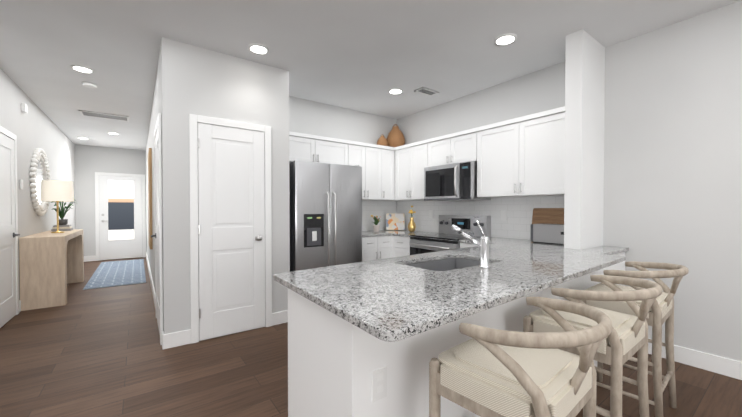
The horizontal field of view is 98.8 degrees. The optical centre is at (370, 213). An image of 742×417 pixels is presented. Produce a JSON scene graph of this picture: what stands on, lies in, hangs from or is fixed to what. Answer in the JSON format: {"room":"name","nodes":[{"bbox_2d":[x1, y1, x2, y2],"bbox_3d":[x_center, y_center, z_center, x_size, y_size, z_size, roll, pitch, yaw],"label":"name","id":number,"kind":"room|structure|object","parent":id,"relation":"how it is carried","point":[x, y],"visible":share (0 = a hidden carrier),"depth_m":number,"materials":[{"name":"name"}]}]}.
{"room":"kitchen","nodes":[
{"label":"kitchen","id":0,"kind":"room"},
{"bbox_2d":[0,68,75,299],"bbox_3d":[-4.727,-0.193,4.367,0.120,2.740,7.620,-1,1,-36],"label":"wall","id":1,"kind":"structure","parent":0,"point":[34,128],"depth_m":4.32,"materials":[{"name":"paint"}]},
{"bbox_2d":[0,126,19,327],"bbox_3d":[-3.878,0.139,3.376,0.062,2.102,0.948,-1,1,-36],"label":"door","id":2,"kind":"structure","parent":1,"relation":"attached to","point":[9,285],"depth_m":3.51,"materials":[{"name":"white wood"}]},
{"bbox_2d":[19,103,27,188],"bbox_3d":[-4.335,-0.247,3.972,0.037,2.260,0.240,-1,1,-36],"label":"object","id":3,"kind":"structure","parent":1,"relation":"attached to","point":[24,107],"depth_m":3.97,"materials":[{"name":"white plastic"}]},
{"bbox_2d":[29,148,50,215],"bbox_3d":[-4.830,-0.456,4.648,0.072,0.992,0.992,-1,1,-36],"label":"round mirror","id":4,"kind":"object","parent":1,"relation":"attached to","point":[39,172],"visible":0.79,"depth_m":4.54,"materials":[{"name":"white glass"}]},
{"bbox_2d":[75,144,146,260],"bbox_3d":[-6.357,-0.238,7.823,1.344,2.740,0.120,-1,1,-36],"label":"wall","id":5,"kind":"structure","parent":0,"point":[90,161],"depth_m":7.55,"materials":[{"name":"paint"}]},
{"bbox_2d":[84,255,95,261],"bbox_3d":[-6.693,1.072,7.509,0.350,0.130,0.014,-1,1,-36],"label":"baseboard","id":6,"kind":"structure","parent":5,"relation":"attached to","point":[86,258],"depth_m":7.52,"materials":[{"name":"white wood"}]},
{"bbox_2d":[95,172,145,260],"bbox_3d":[-6.167,0.072,7.851,0.980,2.120,0.059,-1,1,-36],"label":"door","id":7,"kind":"structure","parent":5,"relation":"attached to","point":[120,211],"depth_m":7.85,"materials":[{"name":"white wood"}]},
{"bbox_2d":[289,96,396,212],"bbox_3d":[-0.480,-0.198,4.757,2.175,2.740,0.120,-1,1,-36],"label":"wall","id":8,"kind":"structure","parent":0,"point":[316,118],"depth_m":4.65,"materials":[{"name":"paint"}]},
{"bbox_2d":[289,131,349,164],"bbox_3d":[-0.817,-0.823,4.227,1.009,0.364,0.316,-1,1,-36],"label":"upper cabinet","id":9,"kind":"object","parent":8,"relation":"attached to","point":[302,147],"depth_m":4.12,"materials":[{"name":"white wood"}]},
{"bbox_2d":[350,141,385,201],"bbox_3d":[-0.151,-0.607,4.719,0.639,0.810,0.316,-1,1,-36],"label":"upper cabinet","id":10,"kind":"object","parent":8,"relation":"attached to","point":[371,157],"depth_m":4.65,"materials":[{"name":"white wood"}]},
{"bbox_2d":[386,146,389,201],"bbox_3d":[0.137,-0.609,4.931,0.311,0.810,0.316,-1,1,-36],"label":"upper cabinet","id":11,"kind":"object","parent":8,"relation":"attached to","point":[387,147],"depth_m":4.83,"materials":[{"name":"white wood"}]},
{"bbox_2d":[377,134,387,145],"bbox_3d":[0.180,-1.133,5.006,0.180,0.229,0.180,-1,1,-36],"label":"basket","id":12,"kind":"object","parent":11,"relation":"on","point":[382,140],"visible":0.77,"depth_m":4.94,"materials":[{"name":"wicker"}]},
{"bbox_2d":[0,0,740,150],"bbox_3d":[-1.475,-1.571,2.693,11.000,0.060,15.100,-1,1,-36],"label":"ceiling","id":13,"kind":"structure","parent":0,"point":[365,56],"depth_m":2.87,"materials":[{"name":"paint"}]},
{"bbox_2d":[71,65,93,73],"bbox_3d":[-3.090,-1.544,3.405,0.189,0.012,0.189,1,1,45],"label":"recessed light","id":14,"kind":"object","parent":13,"relation":"in","point":[79,68],"depth_m":3.40,"materials":[{"name":"white"}]},
{"bbox_2d":[82,81,96,87],"bbox_3d":[-3.378,-1.538,3.814,0.140,0.035,0.140,-1,1,-36],"label":"smoke detector","id":15,"kind":"object","parent":13,"relation":"attached to","point":[89,84],"visible":1,"depth_m":3.78,"materials":[{"name":"white plastic"}]},
{"bbox_2d":[79,110,128,121],"bbox_3d":[-4.273,-1.566,5.117,0.600,0.011,0.320,-1,1,-36],"label":"ceiling vent","id":16,"kind":"object","parent":13,"relation":"in","point":[103,115],"visible":1,"depth_m":5.08,"materials":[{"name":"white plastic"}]},
{"bbox_2d":[248,43,268,54],"bbox_3d":[-1.052,-1.539,2.979,0.189,0.012,0.189,0,1,30],"label":"recessed light","id":17,"kind":"object","parent":13,"relation":"in","point":[255,47],"depth_m":2.97,"materials":[{"name":"white plastic"}]},
{"bbox_2d":[388,88,402,94],"bbox_3d":[0.313,-1.552,4.043,0.189,0.012,0.189,0,1,30],"label":"recessed light","id":18,"kind":"object","parent":13,"relation":"in","point":[394,91],"depth_m":4.03,"materials":[{"name":"white"}]},
{"bbox_2d":[414,87,438,95],"bbox_3d":[0.712,-1.552,4.058,0.300,0.011,0.150,-1,1,-36],"label":"ceiling vent","id":19,"kind":"object","parent":13,"relation":"in","point":[425,91],"visible":0.98,"depth_m":4.04,"materials":[{"name":"white plastic"}]},
{"bbox_2d":[494,33,516,45],"bbox_3d":[1.191,-1.536,2.815,0.189,0.012,0.189,-1,1,-42],"label":"recessed light","id":20,"kind":"object","parent":13,"relation":"in","point":[502,40],"depth_m":2.80,"materials":[{"name":"white plastic"}]},
{"bbox_2d":[0,257,741,416],"bbox_3d":[-1.475,1.229,2.729,11.000,0.060,15.100,-1,1,-36],"label":"floor","id":21,"kind":"structure","parent":0,"point":[98,352],"depth_m":2.42,"materials":[{"name":"brown wood"}]},
{"bbox_2d":[19,229,83,310],"bbox_3d":[-4.610,0.729,4.670,0.400,0.890,1.750,-1,1,-36],"label":"console table","id":22,"kind":"object","parent":21,"relation":"on","point":[51,266],"visible":0.9,"depth_m":4.00,"materials":[{"name":"brown wood"}]},
{"bbox_2d":[40,180,73,232],"bbox_3d":[-4.562,-0.093,4.626,0.350,0.750,0.350,-1,1,-36],"label":"table lamp","id":23,"kind":"object","parent":22,"relation":"on","point":[55,190],"visible":1,"depth_m":4.51,"materials":[{"name":"white fabric"}]},
{"bbox_2d":[51,225,72,230],"bbox_3d":[-4.951,0.232,5.101,0.220,0.088,0.260,-1,1,-36],"label":"books","id":24,"kind":"object","parent":22,"relation":"on","point":[64,228],"visible":1,"depth_m":5.02,"materials":[{"name":"grey paper"}]},
{"bbox_2d":[51,199,76,224],"bbox_3d":[-4.905,-0.024,5.093,0.301,0.419,0.302,-1,1,-36],"label":"potted plant","id":25,"kind":"object","parent":24,"relation":"on","point":[62,214],"visible":0.83,"depth_m":5.08,"materials":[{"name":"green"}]},
{"bbox_2d":[83,259,145,289],"bbox_3d":[-5.003,1.146,6.341,0.790,0.010,3.100,-1,1,-36],"label":"rug","id":26,"kind":"object","parent":21,"relation":"on","point":[117,273],"visible":1,"depth_m":5.96,"materials":[{"name":"blue fabric"}]},
{"bbox_2d":[146,37,289,340],"bbox_3d":[-3.336,-0.212,5.826,1.161,2.740,6.675,-1,1,-36],"label":"wall block","id":27,"kind":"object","parent":21,"relation":"on","point":[193,79],"visible":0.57,"depth_m":2.99,"materials":[{"name":"paint"}]},
{"bbox_2d":[148,148,152,248],"bbox_3d":[-3.545,-0.222,5.098,0.032,1.520,0.800,-1,1,-36],"label":"framed picture","id":28,"kind":"object","parent":27,"relation":"attached to","point":[150,241],"visible":1,"depth_m":4.78,"materials":[{"name":"brown wood"}]},
{"bbox_2d":[146,252,155,309],"bbox_3d":[-4.132,1.092,5.926,0.024,0.130,5.600,-1,1,-36],"label":"baseboard","id":29,"kind":"structure","parent":27,"relation":"attached to","point":[152,285],"depth_m":5.00,"materials":[{"name":"white wood"}]},
{"bbox_2d":[151,113,162,344],"bbox_3d":[-2.199,0.141,3.244,0.062,2.102,0.948,-1,1,-36],"label":"door","id":30,"kind":"structure","parent":27,"relation":"attached to","point":[158,225],"depth_m":3.12,"materials":[{"name":"white wood"}]},
{"bbox_2d":[189,114,271,343],"bbox_3d":[-1.335,0.143,3.103,0.749,2.102,0.084,-1,1,-36],"label":"pantry door","id":31,"kind":"structure","parent":27,"relation":"attached to","point":[230,235],"depth_m":3.10,"materials":[{"name":"white wood"}]},
{"bbox_2d":[289,160,361,271],"bbox_3d":[-0.663,0.291,4.070,0.910,1.780,0.761,-1,1,-36],"label":"refrigerator","id":32,"kind":"object","parent":21,"relation":"on","point":[325,214],"visible":0.69,"depth_m":3.74,"materials":[{"name":"grey metal"}]},
{"bbox_2d":[362,238,389,245],"bbox_3d":[-0.083,0.743,4.574,0.556,0.863,0.658,-1,1,-36],"label":"drawer","id":33,"kind":"object","parent":21,"relation":"on","point":[365,241],"depth_m":4.32,"materials":[{"name":"white wood"}]},
{"bbox_2d":[362,230,433,237],"bbox_3d":[0.264,0.295,4.604,1.157,0.030,1.011,-1,1,-36],"label":"countertop","id":34,"kind":"structure","parent":33,"relation":"on","point":[365,233],"depth_m":4.45,"materials":[{"name":"grey stone"}]},
{"bbox_2d":[371,215,380,231],"bbox_3d":[0.083,0.151,4.786,0.173,0.247,0.163,-1,1,-36],"label":"potted plant","id":35,"kind":"object","parent":34,"relation":"on","point":[376,227],"visible":1,"depth_m":4.75,"materials":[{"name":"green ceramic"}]},
{"bbox_2d":[386,213,404,229],"bbox_3d":[0.389,0.136,5.085,0.300,0.270,0.072,0,1,2],"label":"cookbook","id":36,"kind":"object","parent":34,"relation":"on","point":[395,221],"visible":1,"depth_m":5.07,"materials":[{"name":"multicoloured paper"}]},
{"bbox_2d":[408,206,415,231],"bbox_3d":[0.605,0.079,4.714,0.124,0.393,0.124,-1,1,-36],"label":"vase","id":37,"kind":"object","parent":34,"relation":"on","point":[411,226],"visible":1,"depth_m":4.68,"materials":[{"name":"gold metal"}]},
{"bbox_2d":[288,290,477,416],"bbox_3d":[0.019,0.781,1.608,0.707,0.863,0.673,-1,1,-36],"label":"base cabinet","id":38,"kind":"object","parent":21,"relation":"on","point":[335,369],"depth_m":1.29,"materials":[{"name":"white"}]},
{"bbox_2d":[372,366,386,402],"bbox_3d":[0.032,0.641,1.193,0.070,0.115,0.008,-1,1,-36],"label":"outlet","id":39,"kind":"object","parent":38,"relation":"attached to","point":[379,373],"depth_m":1.19,"materials":[{"name":"white plastic"}]},
{"bbox_2d":[274,238,628,345],"bbox_3d":[0.767,0.324,2.392,2.966,0.030,1.607,-1,1,-36],"label":"countertop","id":40,"kind":"structure","parent":38,"relation":"on","point":[394,295],"depth_m":1.54,"materials":[{"name":"grey stone"}]},
{"bbox_2d":[405,258,479,270],"bbox_3d":[0.509,0.449,2.079,0.664,0.210,0.424,-1,1,-36],"label":"sink","id":41,"kind":"object","parent":40,"relation":"in","point":[434,264],"depth_m":2.31,"materials":[{"name":"silver metal"}]},
{"bbox_2d":[451,220,489,267],"bbox_3d":[0.605,0.177,1.945,0.064,0.273,0.270,-1,1,-36],"label":"faucet","id":42,"kind":"object","parent":40,"relation":"on","point":[483,245],"depth_m":1.85,"materials":[{"name":"silver metal"}]},
{"bbox_2d":[530,224,563,244],"bbox_3d":[1.813,0.202,3.140,0.186,0.190,0.390,-1,1,-36],"label":"toaster","id":43,"kind":"object","parent":40,"relation":"on","point":[548,233],"visible":0.54,"depth_m":3.12,"materials":[{"name":"silver metal"}]},
{"bbox_2d":[532,208,563,223],"bbox_3d":[1.897,0.120,3.256,0.074,0.349,0.490,-1,1,-36],"label":"cutting board","id":44,"kind":"object","parent":40,"relation":"on","point":[547,215],"visible":0.23,"depth_m":3.32,"materials":[{"name":"brown wood"}]},
{"bbox_2d":[390,238,409,245],"bbox_3d":[0.642,0.744,4.517,0.658,0.863,0.414,-1,1,-36],"label":"base cabinet","id":45,"kind":"object","parent":21,"relation":"on","point":[393,241],"depth_m":4.38,"materials":[{"name":"white wood"}]},
{"bbox_2d":[409,215,490,254],"bbox_3d":[0.965,0.605,4.017,0.709,1.155,0.764,-1,1,-36],"label":"range","id":46,"kind":"object","parent":21,"relation":"on","point":[446,237],"visible":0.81,"depth_m":3.98,"materials":[{"name":"silver metal"}]},
{"bbox_2d":[478,302,540,416],"bbox_3d":[0.700,0.779,1.823,0.672,0.863,0.214,-1,1,-36],"label":"base cabinet","id":47,"kind":"object","parent":21,"relation":"on","point":[510,319],"depth_m":1.73,"materials":[{"name":"white wood"}]},
{"bbox_2d":[429,297,611,416],"bbox_3d":[0.519,0.767,1.100,0.509,0.907,0.496,-1,1,-36],"label":"stool","id":48,"kind":"object","parent":21,"relation":"on","point":[486,372],"visible":1,"depth_m":0.98,"materials":[{"name":"white wood"}]},
{"bbox_2d":[542,294,565,299],"bbox_3d":[0.922,0.772,2.343,0.301,0.863,0.789,-1,1,-36],"label":"base cabinet","id":49,"kind":"object","parent":21,"relation":"on","point":[543,295],"depth_m":2.02,"materials":[{"name":"white wood"}]},
{"bbox_2d":[566,279,600,366],"bbox_3d":[1.262,0.768,2.629,0.700,0.863,0.847,-1,1,-36],"label":"base cabinet","id":50,"kind":"object","parent":21,"relation":"on","point":[581,285],"depth_m":2.32,"materials":[{"name":"white wood"}]},
{"bbox_2d":[523,275,662,416],"bbox_3d":[1.074,0.762,1.535,0.508,0.907,0.486,-1,1,-36],"label":"stool","id":51,"kind":"object","parent":21,"relation":"on","point":[624,341],"visible":0.71,"depth_m":1.41,"materials":[{"name":"white wood"}]},
{"bbox_2d":[581,261,688,416],"bbox_3d":[1.620,0.756,1.974,0.508,0.907,0.493,-1,1,-36],"label":"stool","id":52,"kind":"object","parent":21,"relation":"on","point":[661,312],"visible":0.69,"depth_m":1.83,"materials":[{"name":"white wood"}]},
{"bbox_2d":[397,0,741,361],"bbox_3d":[2.886,-0.163,2.112,0.120,2.740,8.370,-1,1,-36],"label":"wall","id":53,"kind":"structure","parent":0,"point":[673,148],"depth_m":2.57,"materials":[{"name":"paint"}]},
{"bbox_2d":[390,140,445,201],"bbox_3d":[0.664,-0.606,4.703,0.382,0.810,0.708,-1,1,-36],"label":"upper cabinet","id":54,"kind":"object","parent":53,"relation":"attached to","point":[408,161],"depth_m":4.66,"materials":[{"name":"white wood"}]},
{"bbox_2d":[387,124,404,146],"bbox_3d":[0.397,-1.228,5.115,0.300,0.418,0.300,-1,1,-36],"label":"basket","id":55,"kind":"object","parent":54,"relation":"on","point":[395,137],"visible":0.96,"depth_m":5.00,"materials":[{"name":"wicker"}]},
{"bbox_2d":[426,127,477,166],"bbox_3d":[1.132,-0.812,4.119,0.316,0.384,0.776,-1,1,-36],"label":"upper cabinet","id":56,"kind":"object","parent":53,"relation":"attached to","point":[462,146],"depth_m":3.98,"materials":[{"name":"white wood"}]},
{"bbox_2d":[424,161,490,200],"bbox_3d":[1.073,-0.392,4.085,0.440,0.447,0.758,-1,1,-36],"label":"microwave","id":57,"kind":"object","parent":56,"relation":"attached to","point":[453,182],"visible":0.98,"depth_m":3.91,"materials":[{"name":"silver metal"}]},
{"bbox_2d":[362,195,563,239],"bbox_3d":[0.797,-0.164,3.873,1.157,0.904,2.811,-1,1,-36],"label":"backsplash","id":58,"kind":"structure","parent":53,"relation":"attached to","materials":[{"name":"tile"}]},
{"bbox_2d":[477,106,564,197],"bbox_3d":[1.666,-0.589,3.395,0.316,0.810,1.020,-1,1,-36],"label":"upper cabinet","id":59,"kind":"object","parent":53,"relation":"attached to","point":[524,156],"depth_m":3.26,"materials":[{"name":"white wood"}]},
{"bbox_2d":[648,338,741,379],"bbox_3d":[3.740,1.158,0.852,0.017,0.130,5.300,-1,1,-36],"label":"baseboard","id":60,"kind":"structure","parent":53,"relation":"attached to","point":[712,363],"depth_m":2.43,"materials":[{"name":"white wood"}]},
{"bbox_2d":[564,29,604,249],"bbox_3d":[1.934,-0.173,2.876,0.510,2.740,0.130,-1,1,-36],"label":"column","id":61,"kind":"structure","parent":0,"point":[584,135],"depth_m":2.75,"materials":[{"name":"paint"}]}
]}

